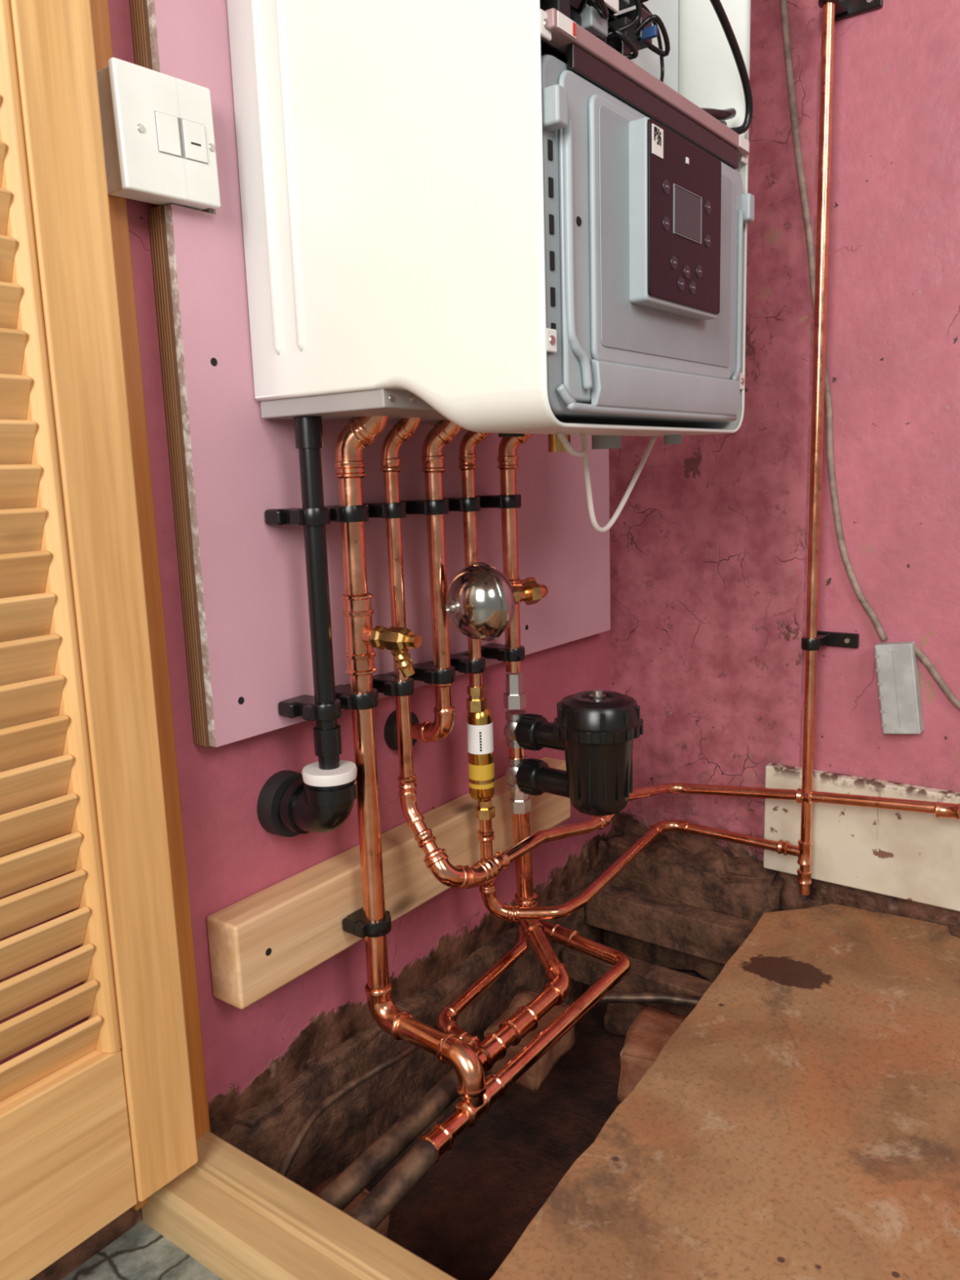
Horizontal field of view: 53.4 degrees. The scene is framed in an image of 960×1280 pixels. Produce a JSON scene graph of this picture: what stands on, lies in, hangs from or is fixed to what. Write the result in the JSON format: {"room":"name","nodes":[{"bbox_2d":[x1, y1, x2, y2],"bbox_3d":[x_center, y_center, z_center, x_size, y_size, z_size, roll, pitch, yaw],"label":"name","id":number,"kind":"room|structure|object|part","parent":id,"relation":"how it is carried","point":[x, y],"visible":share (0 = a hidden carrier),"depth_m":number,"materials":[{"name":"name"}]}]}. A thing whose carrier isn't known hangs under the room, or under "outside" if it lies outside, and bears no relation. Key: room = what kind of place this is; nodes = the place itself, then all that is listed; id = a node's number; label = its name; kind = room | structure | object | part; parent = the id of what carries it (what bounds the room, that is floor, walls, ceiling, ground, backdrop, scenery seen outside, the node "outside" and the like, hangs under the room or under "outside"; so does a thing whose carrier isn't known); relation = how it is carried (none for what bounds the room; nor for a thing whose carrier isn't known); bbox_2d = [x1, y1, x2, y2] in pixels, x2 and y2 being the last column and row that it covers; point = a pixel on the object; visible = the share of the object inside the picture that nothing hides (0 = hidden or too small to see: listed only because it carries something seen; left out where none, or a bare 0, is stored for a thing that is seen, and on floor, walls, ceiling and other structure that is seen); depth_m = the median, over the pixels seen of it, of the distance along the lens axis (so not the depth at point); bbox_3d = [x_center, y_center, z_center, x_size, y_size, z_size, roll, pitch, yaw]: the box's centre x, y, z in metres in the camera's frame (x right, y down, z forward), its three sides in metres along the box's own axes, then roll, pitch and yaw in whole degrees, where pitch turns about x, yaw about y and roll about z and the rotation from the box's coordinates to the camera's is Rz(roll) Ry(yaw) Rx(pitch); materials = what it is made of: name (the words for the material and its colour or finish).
{"room":"boiler cupboard","nodes":[
{"label":"boiler cupboard","id":0,"kind":"room"},
{"bbox_2d":[61,1220,222,1279],"bbox_3d":[-0.032,0.790,-0.194,1.800,0.105,1.485,6,12,36],"label":"floor","id":1,"kind":"structure","parent":0,"point":[140,1253],"depth_m":0.86,"materials":[{"name":"stone"}]},
{"bbox_2d":[348,1138,437,1230],"bbox_3d":[-0.102,0.513,0.847,0.027,0.048,0.176,6,12,36],"label":"supply pipe","id":2,"kind":"object","parent":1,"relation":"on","point":[376,1206],"visible":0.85,"depth_m":0.87,"materials":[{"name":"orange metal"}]},
{"bbox_2d":[0,0,611,1279],"bbox_3d":[-0.375,-0.344,0.783,0.080,2.300,1.980,6,12,36],"label":"wall","id":3,"kind":"structure","parent":0,"point":[251,1054],"depth_m":1.02,"materials":[{"name":"pink paint"}]},
{"bbox_2d":[9,0,198,1201],"bbox_3d":[-0.323,-0.440,0.710,0.032,1.890,0.063,6,12,36],"label":"stile","id":4,"kind":"object","parent":3,"relation":"attached to","point":[54,40],"visible":0.83,"depth_m":0.77,"materials":[{"name":"brown wood"}]},
{"bbox_2d":[0,0,121,1053],"bbox_3d":[-0.347,-0.507,0.666,0.026,1.740,0.014,6,12,36],"label":"bead","id":5,"kind":"object","parent":4,"relation":"attached to","point":[15,179],"visible":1,"depth_m":0.73,"materials":[{"name":"brown wood"}]},
{"bbox_2d":[89,0,210,1210],"bbox_3d":[-0.329,-0.427,0.756,0.014,1.930,0.088,6,12,36],"label":"door frame","id":6,"kind":"structure","parent":3,"relation":"attached to","point":[100,11],"depth_m":0.85,"materials":[{"name":"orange wood"}]},
{"bbox_2d":[96,57,220,210],"bbox_3d":[-0.268,-0.416,0.797,0.036,0.098,0.096,6,12,36],"label":"wall switch","id":7,"kind":"object","parent":3,"relation":"attached to","point":[157,129],"visible":0.96,"depth_m":0.78,"materials":[{"name":"white plastic"}]},
{"bbox_2d":[141,1131,457,1279],"bbox_3d":[0.306,0.648,0.503,1.500,0.200,0.076,6,12,36],"label":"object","id":8,"kind":"structure","parent":3,"relation":"attached to","point":[235,1215],"depth_m":0.83,"materials":[{"name":"beige wood"}]},
{"bbox_2d":[257,415,357,836],"bbox_3d":[-0.175,-0.003,0.948,0.104,0.429,0.068,6,12,36],"label":"pipe","id":9,"kind":"object","parent":3,"relation":"attached to","point":[321,798],"visible":0.98,"depth_m":0.94,"materials":[{"name":"black plastic"}]},
{"bbox_2d":[293,415,323,448],"bbox_3d":[-0.161,-0.197,0.899,0.026,0.031,0.026,6,12,36],"label":"socket","id":10,"kind":"object","parent":9,"relation":"attached to","point":[308,428],"depth_m":0.89,"materials":[{"name":"black plastic"}]},
{"bbox_2d":[313,724,342,757],"bbox_3d":[-0.152,0.100,0.952,0.027,0.029,0.027,6,12,36],"label":"socket","id":11,"kind":"object","parent":9,"relation":"attached to","point":[326,737],"depth_m":0.94,"materials":[{"name":"black plastic"}]},
{"bbox_2d":[277,1025,438,1176],"bbox_3d":[-0.135,0.496,1.005,0.033,0.061,0.358,4,12,30],"label":"cable","id":12,"kind":"object","parent":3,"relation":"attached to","point":[371,1072],"visible":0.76,"depth_m":0.99,"materials":[{"name":"black plastic"}]},
{"bbox_2d":[128,0,610,746],"bbox_3d":[-0.058,-0.703,1.074,0.031,1.516,0.765,6,12,36],"label":"panel","id":13,"kind":"object","parent":3,"relation":"attached to","point":[243,578],"visible":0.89,"depth_m":0.91,"materials":[{"name":"pink"}]},
{"bbox_2d":[264,506,330,525],"bbox_3d":[-0.172,-0.119,0.920,0.060,0.016,0.044,6,12,36],"label":"clip","id":14,"kind":"object","parent":13,"relation":"attached to","point":[290,516],"visible":0.98,"depth_m":0.90,"materials":[{"name":"black plastic"}]},
{"bbox_2d":[278,694,342,720],"bbox_3d":[-0.166,0.068,0.953,0.060,0.016,0.044,6,12,36],"label":"clip","id":15,"kind":"object","parent":13,"relation":"attached to","point":[304,706],"visible":0.91,"depth_m":0.94,"materials":[{"name":"black plastic"}]},
{"bbox_2d":[324,504,368,522],"bbox_3d":[-0.132,-0.130,0.972,0.062,0.016,0.073,6,12,36],"label":"clip","id":16,"kind":"object","parent":13,"relation":"attached to","point":[351,513],"visible":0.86,"depth_m":0.94,"materials":[{"name":"black plastic"}]},
{"bbox_2d":[334,683,378,710],"bbox_3d":[-0.126,0.057,1.005,0.062,0.016,0.073,6,12,36],"label":"clip","id":17,"kind":"object","parent":13,"relation":"attached to","point":[349,700],"visible":0.73,"depth_m":0.97,"materials":[{"name":"black plastic"}]},
{"bbox_2d":[363,502,406,518],"bbox_3d":[-0.093,-0.141,1.028,0.058,0.016,0.076,6,12,36],"label":"clip","id":18,"kind":"object","parent":13,"relation":"attached to","point":[384,510],"visible":0.84,"depth_m":0.99,"materials":[{"name":"black plastic"}]},
{"bbox_2d":[372,671,413,696],"bbox_3d":[-0.087,0.046,1.061,0.058,0.016,0.076,6,12,36],"label":"clip","id":19,"kind":"object","parent":13,"relation":"attached to","point":[385,683],"visible":0.77,"depth_m":1.03,"materials":[{"name":"black plastic"}]},
{"bbox_2d":[400,498,448,515],"bbox_3d":[-0.053,-0.151,1.078,0.060,0.016,0.070,6,12,36],"label":"clip","id":20,"kind":"object","parent":13,"relation":"attached to","point":[434,507],"visible":0.89,"depth_m":1.05,"materials":[{"name":"black plastic"}]},
{"bbox_2d":[412,660,455,684],"bbox_3d":[-0.047,0.036,1.111,0.060,0.016,0.070,6,12,36],"label":"clip","id":21,"kind":"object","parent":13,"relation":"attached to","point":[425,672],"visible":0.82,"depth_m":1.08,"materials":[{"name":"black plastic"}]},
{"bbox_2d":[443,497,480,511],"bbox_3d":[-0.011,-0.162,1.136,0.058,0.016,0.087,6,12,36],"label":"clip","id":22,"kind":"object","parent":13,"relation":"attached to","point":[471,504],"visible":0.8,"depth_m":1.10,"materials":[{"name":"black plastic"}]},
{"bbox_2d":[450,648,485,673],"bbox_3d":[-0.005,0.025,1.169,0.058,0.016,0.087,6,12,36],"label":"clip","id":23,"kind":"object","parent":13,"relation":"attached to","point":[461,662],"visible":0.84,"depth_m":1.13,"materials":[{"name":"black plastic"}]},
{"bbox_2d":[226,0,754,533],"bbox_3d":[0.037,-0.505,0.904,0.353,0.807,0.398,6,12,36],"label":"boiler","id":24,"kind":"object","parent":13,"relation":"attached to","point":[506,218],"visible":1,"depth_m":0.78,"materials":[{"name":"white metal"}]},
{"bbox_2d":[260,388,447,424],"bbox_3d":[-0.031,-0.243,1.010,0.157,0.018,0.385,6,12,36],"label":"tray","id":25,"kind":"object","parent":24,"relation":"on","point":[331,404],"depth_m":0.86,"materials":[{"name":"grey metal"}]},
{"bbox_2d":[388,395,415,402],"bbox_3d":[-0.067,-0.210,0.830,0.002,0.006,0.034,6,12,36],"label":"screws","id":26,"kind":"object","parent":24,"relation":"on","point":[392,398],"depth_m":0.83,"materials":[{"name":"silver metal"}]},
{"bbox_2d":[333,416,486,1107],"bbox_3d":[-0.065,0.115,0.958,0.165,0.708,0.047,7,13,41],"label":"copper pipe","id":27,"kind":"object","parent":24,"relation":"attached to","point":[359,433],"visible":0.91,"depth_m":0.97,"materials":[{"name":"orange metal"}]},
{"bbox_2d":[361,625,422,677],"bbox_3d":[-0.087,0.012,0.956,0.070,0.052,0.031,6,12,36],"label":"valve","id":28,"kind":"object","parent":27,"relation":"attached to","point":[398,640],"visible":1,"depth_m":0.95,"materials":[{"name":"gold metal"}]},
{"bbox_2d":[411,419,462,742],"bbox_3d":[-0.059,-0.070,1.087,0.115,0.390,0.035,6,12,36],"label":"copper pipe","id":29,"kind":"object","parent":24,"relation":"attached to","point":[443,432],"visible":0.88,"depth_m":1.06,"materials":[{"name":"orange metal"}]},
{"bbox_2d":[457,431,490,687],"bbox_3d":[0.002,-0.106,1.113,0.049,0.332,0.023,1,10,16],"label":"copper pipe","id":30,"kind":"object","parent":24,"relation":"attached to","point":[467,458],"visible":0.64,"depth_m":1.10,"materials":[{"name":"orange metal"}]},
{"bbox_2d":[466,684,495,819],"bbox_3d":[0.001,0.137,1.165,0.032,0.168,0.032,-6,11,-23],"label":"filter","id":31,"kind":"object","parent":30,"relation":"attached to","point":[479,716],"visible":1,"depth_m":1.15,"materials":[{"name":"gold metal"}]},
{"bbox_2d":[466,706,494,801],"bbox_3d":[0.001,0.138,1.165,0.031,0.118,0.031,6,12,36],"label":"canister","id":32,"kind":"object","parent":31,"relation":"on","point":[479,719],"depth_m":1.15,"materials":[{"name":"gold metal"}]},
{"bbox_2d":[468,777,494,784],"bbox_3d":[0.002,0.170,1.171,0.032,0.005,0.032,6,12,36],"label":"print","id":33,"kind":"object","parent":31,"relation":"on","point":[472,780],"depth_m":1.16,"materials":[{"name":"gold metal"}]},
{"bbox_2d":[497,433,533,672],"bbox_3d":[0.051,-0.121,1.178,0.055,0.327,0.027,0,10,9],"label":"copper pipe","id":34,"kind":"object","parent":24,"relation":"attached to","point":[507,458],"visible":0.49,"depth_m":1.17,"materials":[{"name":"orange metal"}]},
{"bbox_2d":[445,561,548,640],"bbox_3d":[0.036,-0.053,1.104,0.089,0.087,0.218,3,11,27],"label":"vessel","id":35,"kind":"object","parent":34,"relation":"attached to","point":[482,602],"visible":1,"depth_m":1.02,"materials":[{"name":"silver metal"}]},
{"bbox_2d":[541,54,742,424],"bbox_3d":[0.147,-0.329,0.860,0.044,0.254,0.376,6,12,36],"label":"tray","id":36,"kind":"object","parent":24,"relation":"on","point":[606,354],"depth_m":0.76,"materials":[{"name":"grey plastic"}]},
{"bbox_3d":[0.134,-0.688,0.889,0.004,0.412,0.229,6,12,36],"label":"white panel","id":37,"kind":"part","parent":24,"relation":"part of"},
{"bbox_2d":[541,84,754,421],"bbox_3d":[0.164,-0.319,0.848,0.020,0.236,0.381,6,12,36],"label":"control panel","id":38,"kind":"object","parent":24,"relation":"on","point":[608,350],"depth_m":0.76,"materials":[{"name":"grey plastic"}]},
{"bbox_2d":[380,417,959,886],"bbox_3d":[0.365,0.019,1.039,0.736,0.575,0.574,6,12,36],"label":"copper pipe","id":39,"kind":"object","parent":24,"relation":"attached to","point":[403,429],"visible":0.84,"depth_m":1.05,"materials":[{"name":"orange metal"}]},
{"bbox_2d":[423,848,497,888],"bbox_3d":[-0.018,0.252,1.060,0.092,0.058,0.039,-9,12,-37],"label":"copper pipe","id":40,"kind":"object","parent":39,"relation":"attached to","point":[485,870],"visible":0.99,"depth_m":1.04,"materials":[{"name":"orange metal"}]},
{"bbox_2d":[475,493,521,508],"bbox_3d":[0.024,-0.171,1.181,0.060,0.016,0.044,6,12,36],"label":"clip","id":41,"kind":"object","parent":13,"relation":"attached to","point":[500,501],"visible":0.94,"depth_m":1.16,"materials":[{"name":"black plastic"}]},
{"bbox_2d":[480,643,524,662],"bbox_3d":[0.030,0.016,1.214,0.060,0.016,0.044,6,12,36],"label":"clip","id":42,"kind":"object","parent":13,"relation":"attached to","point":[500,652],"visible":0.85,"depth_m":1.19,"materials":[{"name":"black plastic"}]},
{"bbox_2d":[206,756,570,1008],"bbox_3d":[-0.067,0.267,1.177,0.047,0.088,0.618,6,12,36],"label":"batten","id":43,"kind":"object","parent":3,"relation":"attached to","point":[264,940],"visible":0.87,"depth_m":1.02,"materials":[{"name":"beige wood"}]},
{"bbox_2d":[342,906,391,937],"bbox_3d":[-0.118,0.306,1.035,0.046,0.016,0.046,6,12,36],"label":"clip","id":44,"kind":"object","parent":43,"relation":"attached to","point":[354,923],"visible":0.84,"depth_m":1.02,"materials":[{"name":"black plastic"}]},
{"bbox_2d":[383,710,418,750],"bbox_3d":[-0.093,0.108,1.148,0.014,0.050,0.050,6,12,36],"label":"pipe sleeve","id":45,"kind":"object","parent":3,"relation":"attached to","point":[390,731],"visible":0.37,"depth_m":1.13,"materials":[{"name":"black plastic"}]},
{"bbox_2d":[418,919,631,1163],"bbox_3d":[0.080,0.444,1.134,0.184,0.029,0.507,0,10,12],"label":"copper pipe","id":46,"kind":"object","parent":3,"relation":"attached to","point":[442,1136],"visible":0.84,"depth_m":1.08,"materials":[{"name":"orange metal"}]},
{"bbox_2d":[435,924,528,1047],"bbox_3d":[0.007,0.432,1.208,0.068,0.022,0.294,1,10,15],"label":"copper pipe","id":47,"kind":"object","parent":46,"relation":"attached to","point":[446,1023],"visible":0.87,"depth_m":1.17,"materials":[{"name":"orange metal"}]},
{"bbox_2d":[471,812,570,1071],"bbox_3d":[0.058,0.347,1.146,0.089,0.216,0.280,1,10,15],"label":"copper pipe","id":48,"kind":"object","parent":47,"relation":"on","point":[511,1031],"visible":0.78,"depth_m":1.18,"materials":[{"name":"orange metal"}]},
{"bbox_2d":[503,671,643,815],"bbox_3d":[0.109,0.140,1.173,0.191,0.184,0.107,6,12,36],"label":"filter","id":49,"kind":"object","parent":48,"relation":"on","point":[596,730],"visible":1,"depth_m":1.13,"materials":[{"name":"black plastic"}]},
{"bbox_3d":[-0.647,-0.353,0.279,0.032,1.890,0.065,6,12,36],"label":"stile","id":50,"kind":"object","parent":3,"relation":"attached to","visible":0},
{"bbox_2d":[0,1048,137,1279],"bbox_3d":[-0.457,0.460,0.646,0.026,0.150,0.482,6,12,36],"label":"rail","id":51,"kind":"object","parent":50,"relation":"attached to","point":[67,1168],"visible":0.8,"depth_m":0.78,"materials":[{"name":"brown wood"}]},
{"bbox_2d":[0,94,102,1101],"bbox_3d":[-0.489,-0.414,0.486,0.022,1.629,0.469,6,12,36],"label":"slats","id":52,"kind":"object","parent":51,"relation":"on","point":[36,808],"visible":1,"depth_m":0.74,"materials":[{"name":"brown wood"}]},
{"bbox_2d":[365,985,626,1279],"bbox_3d":[0.149,0.681,1.210,0.420,0.100,0.850,6,12,36],"label":"pit","id":53,"kind":"structure","parent":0,"point":[464,1216],"depth_m":1.17,"materials":[{"name":"soil"}]},
{"bbox_2d":[310,1170,389,1236],"bbox_3d":[-0.168,0.642,1.003,0.091,0.094,0.132,7,13,42],"label":"brick","id":54,"kind":"object","parent":53,"relation":"on","point":[382,1228],"visible":0.06,"depth_m":1.02,"materials":[{"name":"brown brick"}]},
{"bbox_2d":[316,1068,459,1210],"bbox_3d":[-0.100,0.501,0.923,0.026,0.055,0.303,6,13,38],"label":"supply pipe","id":55,"kind":"object","parent":53,"relation":"in","point":[342,1190],"visible":0.61,"depth_m":0.93,"materials":[{"name":"brown metal"}]},
{"bbox_2d":[222,870,603,1191],"bbox_3d":[-0.020,0.541,1.314,0.050,0.225,0.858,6,12,36],"label":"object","id":56,"kind":"object","parent":53,"relation":"on","point":[265,1131],"visible":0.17,"depth_m":1.14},
{"bbox_2d":[484,989,574,1093],"bbox_3d":[0.064,0.527,1.262,0.087,0.071,0.116,4,12,31],"label":"brick","id":57,"kind":"object","parent":53,"relation":"on","point":[534,1077],"visible":0.47,"depth_m":1.24,"materials":[{"name":"brown brick"}]},
{"bbox_2d":[617,1005,686,1101],"bbox_3d":[0.221,0.523,1.200,0.075,0.076,0.129,2,11,23],"label":"brick","id":58,"kind":"object","parent":53,"relation":"on","point":[652,1028],"visible":0.51,"depth_m":1.17,"materials":[{"name":"brown brick"}]},
{"bbox_2d":[604,967,711,1037],"bbox_3d":[0.302,0.552,1.418,0.211,0.083,0.120,4,12,30],"label":"brick","id":59,"kind":"object","parent":53,"relation":"on","point":[619,1017],"visible":0.18,"depth_m":1.41,"materials":[{"name":"brown brick"}]},
{"bbox_2d":[592,830,783,982],"bbox_3d":[0.330,0.455,1.533,0.314,0.269,0.098,6,12,36],"label":"stone","id":60,"kind":"object","parent":53,"relation":"on","point":[711,878],"visible":0.41,"depth_m":1.49,"materials":[{"name":"brown stone"}]},
{"bbox_2d":[562,946,712,1016],"bbox_3d":[0.289,0.505,1.360,0.380,0.045,0.040,6,12,36],"label":"stone","id":61,"kind":"object","parent":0,"point":[643,976],"depth_m":1.38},
{"bbox_2d":[586,884,757,964],"bbox_3d":[0.337,0.439,1.425,0.390,0.060,0.040,6,12,36],"label":"stone","id":62,"kind":"object","parent":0,"point":[705,934],"depth_m":1.44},
{"bbox_2d":[488,903,959,1279],"bbox_3d":[0.696,0.498,0.761,1.200,0.020,0.842,6,12,36],"label":"floor","id":63,"kind":"structure","parent":0,"point":[802,1121],"depth_m":0.92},
{"bbox_2d":[608,0,959,937],"bbox_3d":[0.824,-0.433,1.067,1.500,2.300,0.080,6,12,36],"label":"wall","id":64,"kind":"structure","parent":0,"point":[708,544],"depth_m":1.31,"materials":[{"name":"pink paint"}]},
{"bbox_2d":[800,631,859,650],"bbox_3d":[0.480,0.003,1.324,0.072,0.020,0.063,6,12,36],"label":"clip","id":65,"kind":"object","parent":64,"relation":"attached to","point":[850,640],"visible":0.92,"depth_m":1.33,"materials":[{"name":"black plastic"}]},
{"bbox_2d":[779,0,887,640],"bbox_3d":[0.458,-0.552,1.260,0.196,1.111,0.012,6,12,36],"label":"cable","id":66,"kind":"object","parent":64,"relation":"attached to","point":[784,6],"visible":0.88,"depth_m":1.28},
{"bbox_2d":[817,0,883,21],"bbox_3d":[0.454,-0.794,1.183,0.072,0.020,0.063,6,12,36],"label":"clip","id":67,"kind":"object","parent":64,"relation":"attached to","point":[844,9],"visible":0.77,"depth_m":1.20,"materials":[{"name":"black plastic"}]},
{"bbox_2d":[796,0,835,895],"bbox_3d":[0.438,-0.559,1.218,0.021,1.880,0.021,6,12,36],"label":"copper pipe","id":68,"kind":"object","parent":67,"relation":"attached to","point":[805,842],"visible":1,"depth_m":1.26,"materials":[{"name":"orange metal"}]},
{"bbox_2d":[477,818,799,922],"bbox_3d":[0.203,0.253,1.340,0.500,0.150,0.190,-7,11,-25],"label":"copper pipe","id":69,"kind":"object","parent":68,"relation":"attached to","point":[515,913],"visible":0.95,"depth_m":1.28,"materials":[{"name":"orange metal"}]},
{"bbox_2d":[763,763,959,911],"bbox_3d":[0.926,0.312,1.077,1.231,0.162,0.020,6,12,36],"label":"baseboard","id":70,"kind":"structure","parent":64,"relation":"attached to","point":[909,855],"depth_m":1.34,"materials":[{"name":"paint"}]},
{"bbox_2d":[874,640,924,734],"bbox_3d":[0.567,0.065,1.293,0.064,0.129,0.028,6,12,36],"label":"junction box","id":71,"kind":"object","parent":64,"relation":"attached to","point":[896,662],"visible":1,"depth_m":1.28,"materials":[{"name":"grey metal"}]},
{"bbox_2d":[914,643,959,710],"bbox_3d":[0.677,0.089,1.225,0.243,0.156,0.013,5,12,35],"label":"cable","id":72,"kind":"object","parent":64,"relation":"attached to","point":[919,653],"visible":1,"depth_m":1.26,"materials":[{"name":"grey plastic"}]},
{"bbox_3d":[0.749,0.651,0.752,1.080,0.279,0.850,6,12,36],"label":"floor","id":73,"kind":"structure","parent":0,"visible":0},
{"bbox_2d":[598,991,701,1007],"bbox_3d":[0.294,0.494,1.294,0.290,0.024,0.029,1,10,16],"label":"supply pipe","id":74,"kind":"object","parent":73,"relation":"attached to","point":[649,997],"visible":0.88,"depth_m":1.31,"materials":[{"name":"grey metal"}]}
]}

